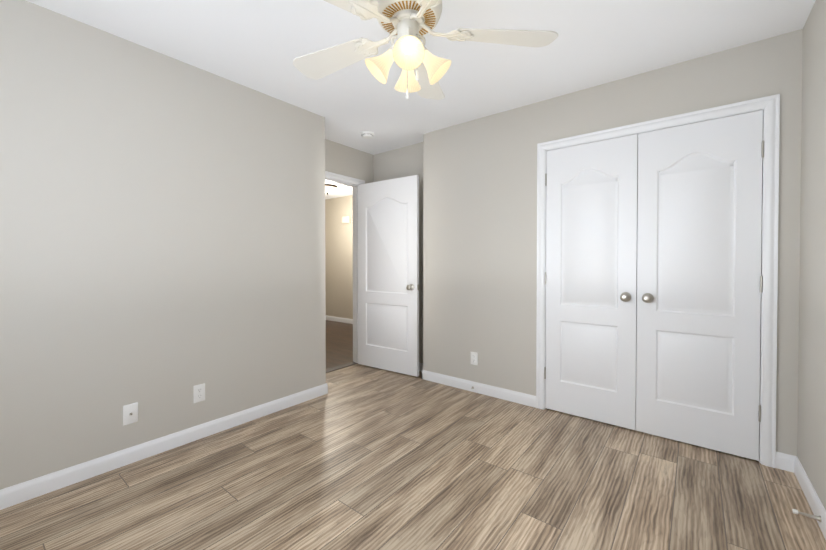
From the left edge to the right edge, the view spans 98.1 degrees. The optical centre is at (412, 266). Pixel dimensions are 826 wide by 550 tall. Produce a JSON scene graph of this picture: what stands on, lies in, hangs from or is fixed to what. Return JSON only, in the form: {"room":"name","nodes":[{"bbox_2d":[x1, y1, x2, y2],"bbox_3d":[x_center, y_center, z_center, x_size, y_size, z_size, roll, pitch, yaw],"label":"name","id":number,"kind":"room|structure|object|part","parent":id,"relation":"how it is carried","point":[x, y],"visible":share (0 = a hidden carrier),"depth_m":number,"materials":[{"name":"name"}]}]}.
{"room":"empty bedroom","nodes":[
{"label":"empty bedroom","id":0,"kind":"room"},
{"bbox_2d":[0,0,325,489],"bbox_3d":[-1.837,-0.084,2.272,0.560,2.440,2.720,1,1,38],"label":"wall","id":1,"kind":"structure","parent":0,"point":[162,235],"depth_m":2.10,"materials":[{"name":"grey paint"}]},
{"bbox_2d":[123,402,137,425],"bbox_3d":[-1.634,0.853,2.076,0.018,0.114,0.070,1,1,38],"label":"outlet plate","id":2,"kind":"object","parent":1,"relation":"attached to","point":[130,413],"visible":1,"depth_m":2.08,"materials":[{"name":"white plastic"}]},
{"bbox_2d":[0,383,327,509],"bbox_3d":[-1.562,1.092,2.172,0.013,0.090,2.583,1,1,38],"label":"baseboard","id":3,"kind":"structure","parent":1,"relation":"attached to","point":[32,488],"depth_m":2.11,"materials":[{"name":"white wood"}]},
{"bbox_2d":[193,383,204,402],"bbox_3d":[-1.410,0.835,2.367,0.007,0.114,0.070,1,1,38],"label":"outlet","id":4,"kind":"object","parent":1,"relation":"attached to","point":[199,392],"visible":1,"depth_m":2.36,"materials":[{"name":"white plastic"}]},
{"bbox_2d":[325,195,352,318],"bbox_3d":[-0.416,-0.133,6.284,4.780,2.440,0.120,1,1,38],"label":"wall","id":5,"kind":"structure","parent":0,"point":[338,268],"depth_m":7.01,"materials":[{"name":"beige paint"}]},
{"bbox_2d":[326,315,352,323],"bbox_3d":[-0.457,1.043,6.246,4.540,0.090,0.013,1,1,38],"label":"baseboard","id":6,"kind":"structure","parent":5,"relation":"attached to","point":[338,319],"depth_m":7.01,"materials":[{"name":"white wood"}]},
{"bbox_2d":[342,216,350,223],"bbox_3d":[-1.276,-0.899,6.848,0.200,0.130,0.047,1,1,38],"label":"door chime","id":7,"kind":"object","parent":5,"relation":"attached to","point":[346,219],"visible":1,"depth_m":6.81,"materials":[{"name":"beige plastic"}]},
{"bbox_2d":[325,139,372,183],"bbox_3d":[-0.845,-0.104,3.885,0.120,2.440,1.058,1,1,38],"label":"wall","id":8,"kind":"structure","parent":0,"point":[341,159],"depth_m":3.94,"materials":[{"name":"grey paint"}]},
{"bbox_2d":[325,177,357,362],"bbox_3d":[-0.907,0.086,3.811,0.126,2.063,0.861,1,1,38],"label":"trim","id":9,"kind":"structure","parent":8,"relation":"attached to","point":[355,272],"depth_m":4.12,"materials":[{"name":"white wood"}]},
{"bbox_2d":[325,171,364,184],"bbox_3d":[-0.835,0.064,3.787,0.017,2.106,0.895,1,1,38],"label":"door frame","id":10,"kind":"structure","parent":8,"relation":"attached to","point":[327,174],"depth_m":3.87,"materials":[{"name":"white wood"}]},
{"bbox_2d":[358,175,418,376],"bbox_3d":[-0.280,0.090,3.843,0.827,2.030,0.169,0,1,35],"label":"entry door","id":11,"kind":"structure","parent":8,"relation":"in","point":[388,275],"depth_m":3.80,"materials":[{"name":"painted wood"},{"name":"satin nickel"}]},
{"bbox_3d":[-0.032,0.208,3.610,0.066,0.066,0.067,0,1,35],"label":"knob","id":12,"kind":"part","parent":11,"relation":"part of","materials":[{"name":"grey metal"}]},
{"bbox_2d":[373,142,422,362],"bbox_3d":[-0.087,-0.106,4.037,1.120,2.440,0.120,1,1,38],"label":"wall","id":13,"kind":"structure","parent":0,"point":[406,161],"depth_m":3.89,"materials":[{"name":"grey paint"}]},
{"bbox_2d":[0,320,825,549],"bbox_3d":[-1.125,1.146,3.464,7.180,0.050,5.450,1,1,38],"label":"floor","id":14,"kind":"structure","parent":0,"point":[360,457],"depth_m":1.84,"materials":[{"name":"brown wood"}]},
{"bbox_2d":[326,362,357,372],"bbox_3d":[-0.923,1.114,3.836,0.095,0.006,0.861,1,1,38],"label":"trim","id":15,"kind":"structure","parent":14,"relation":"on","point":[340,366],"depth_m":3.99,"materials":[{"name":"brown"}]},
{"bbox_2d":[26,0,815,199],"bbox_3d":[-1.125,-1.358,3.434,7.180,0.080,5.450,1,1,38],"label":"ceiling","id":16,"kind":"structure","parent":0,"point":[259,45],"depth_m":2.10,"materials":[{"name":"white paint"}]},
{"bbox_2d":[325,184,337,194],"bbox_3d":[-1.427,-1.274,5.973,0.336,0.150,0.336,1,1,38],"label":"hall ceiling light","id":17,"kind":"object","parent":16,"relation":"attached to","point":[330,188],"visible":0.75,"depth_m":5.88,"materials":[{"name":"white glass"}]},
{"bbox_2d":[360,131,373,138],"bbox_3d":[-0.451,-1.298,3.546,0.136,0.044,0.136,1,1,38],"label":"smoke detector","id":18,"kind":"object","parent":16,"relation":"attached to","point":[367,135],"visible":0.98,"depth_m":3.51,"materials":[{"name":"white plastic"}]},
{"bbox_2d":[293,0,557,99],"bbox_3d":[0.017,-0.986,1.503,1.194,0.618,1.225,0,1,-2],"label":"ceiling fan","id":19,"kind":"object","parent":16,"relation":"hanging from","point":[407,24],"visible":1,"depth_m":1.49,"materials":[{"name":"white wood"}]},
{"bbox_3d":[-0.380,-0.986,1.705,0.412,0.036,0.316,0,1,-2],"label":"blade","id":20,"kind":"part","parent":19,"relation":"part of","materials":[{"name":"white wood"}]},
{"bbox_3d":[-0.332,-0.980,1.212,0.389,0.036,0.352,0,1,-2],"label":"blade","id":21,"kind":"part","parent":19,"relation":"part of","materials":[{"name":"white wood"}]},
{"bbox_3d":[-0.119,-0.851,1.489,0.121,0.108,0.121,43,-1,-2],"label":"lamp shade","id":22,"kind":"part","parent":19,"relation":"part of","materials":[{"name":"beige glass"}]},
{"bbox_3d":[-0.023,-0.852,1.591,0.121,0.108,0.121,0,44,-2],"label":"lamp shade","id":23,"kind":"part","parent":19,"relation":"part of","materials":[{"name":"beige glass"}]},
{"bbox_3d":[-0.017,-0.858,1.401,0.037,0.078,0.038,0,-42,-2],"label":"bulb","id":24,"kind":"part","parent":19,"relation":"part of","materials":[{"name":"white glass"}]},
{"bbox_3d":[-0.017,-0.849,1.394,0.121,0.108,0.121,0,-42,-2],"label":"lamp shade","id":25,"kind":"part","parent":19,"relation":"part of","materials":[{"name":"beige glass"}]},
{"bbox_3d":[-0.020,-1.108,1.489,0.283,0.374,0.283,0,1,-2],"label":"motor","id":26,"kind":"part","parent":19,"relation":"part of","materials":[{"name":"white metal"}]},
{"bbox_3d":[0.078,-0.988,1.897,0.216,0.036,0.441,0,1,-2],"label":"blade","id":27,"kind":"part","parent":19,"relation":"part of","materials":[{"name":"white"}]},
{"bbox_3d":[0.079,-0.851,1.495,0.121,0.108,0.121,-43,2,-1],"label":"lamp shade","id":28,"kind":"part","parent":19,"relation":"part of","materials":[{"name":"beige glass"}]},
{"bbox_3d":[0.393,-0.984,1.544,0.441,0.036,0.157,0,1,-2],"label":"blade","id":29,"kind":"part","parent":19,"relation":"part of","materials":[{"name":"white wood"}]},
{"bbox_2d":[423,29,802,455],"bbox_3d":[1.175,-0.091,2.844,2.580,2.440,0.190,1,1,38],"label":"wall","id":30,"kind":"structure","parent":0,"point":[480,236],"depth_m":2.94,"materials":[{"name":"grey paint"}]},
{"bbox_2d":[471,352,477,364],"bbox_3d":[0.548,0.824,3.224,0.070,0.114,0.007,1,1,38],"label":"outlet","id":31,"kind":"object","parent":30,"relation":"attached to","point":[474,358],"visible":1,"depth_m":3.22,"materials":[{"name":"white plastic"}]},
{"bbox_2d":[420,367,535,407],"bbox_3d":[0.541,1.079,3.229,1.153,0.090,0.013,1,1,38],"label":"baseboard","id":32,"kind":"structure","parent":30,"relation":"attached to","point":[501,393],"depth_m":3.17,"materials":[{"name":"white wood"}]},
{"bbox_2d":[544,134,637,429],"bbox_3d":[1.276,0.106,2.629,0.617,2.030,0.102,1,1,38],"label":"closet door","id":33,"kind":"structure","parent":30,"relation":"in","point":[591,267],"depth_m":2.62,"materials":[{"name":"painted wood"},{"name":"satin nickel"}]},
{"bbox_3d":[1.459,0.208,2.463,0.066,0.066,0.067,1,1,38],"label":"knob","id":34,"kind":"part","parent":33,"relation":"part of","materials":[{"name":"grey metal"}]},
{"bbox_2d":[536,94,779,467],"bbox_3d":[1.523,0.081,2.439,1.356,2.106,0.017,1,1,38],"label":"door frame","id":35,"kind":"structure","parent":30,"relation":"attached to","point":[770,104],"depth_m":2.05,"materials":[{"name":"white wood"}]},
{"bbox_2d":[636,110,763,460],"bbox_3d":[1.764,0.111,2.244,0.617,2.030,0.102,1,1,38],"label":"closet door","id":36,"kind":"structure","parent":30,"relation":"in","point":[699,277],"depth_m":2.24,"materials":[{"name":"painted wood"},{"name":"satin nickel"}]},
{"bbox_3d":[1.559,0.209,2.384,0.066,0.066,0.067,1,1,38],"label":"knob","id":37,"kind":"part","parent":36,"relation":"part of","materials":[{"name":"grey metal"}]},
{"bbox_2d":[797,0,825,509],"bbox_3d":[1.351,-0.068,0.889,0.120,2.440,4.500,1,1,38],"label":"wall","id":38,"kind":"structure","parent":0,"point":[811,446],"depth_m":1.74,"materials":[{"name":"grey paint"}]},
{"bbox_2d":[780,452,825,539],"bbox_3d":[1.041,1.110,0.639,0.040,0.090,3.460,1,1,38],"label":"baseboard","id":39,"kind":"structure","parent":38,"relation":"attached to","point":[791,463],"depth_m":1.78,"materials":[{"name":"white wood"}]},
{"bbox_2d":[792,509,821,521],"bbox_3d":[1.744,1.099,1.587,0.085,0.026,0.026,1,1,38],"label":"door stop","id":40,"kind":"object","parent":39,"relation":"attached to","point":[815,517],"visible":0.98,"depth_m":1.58,"materials":[{"name":"grey metal"}]}
]}

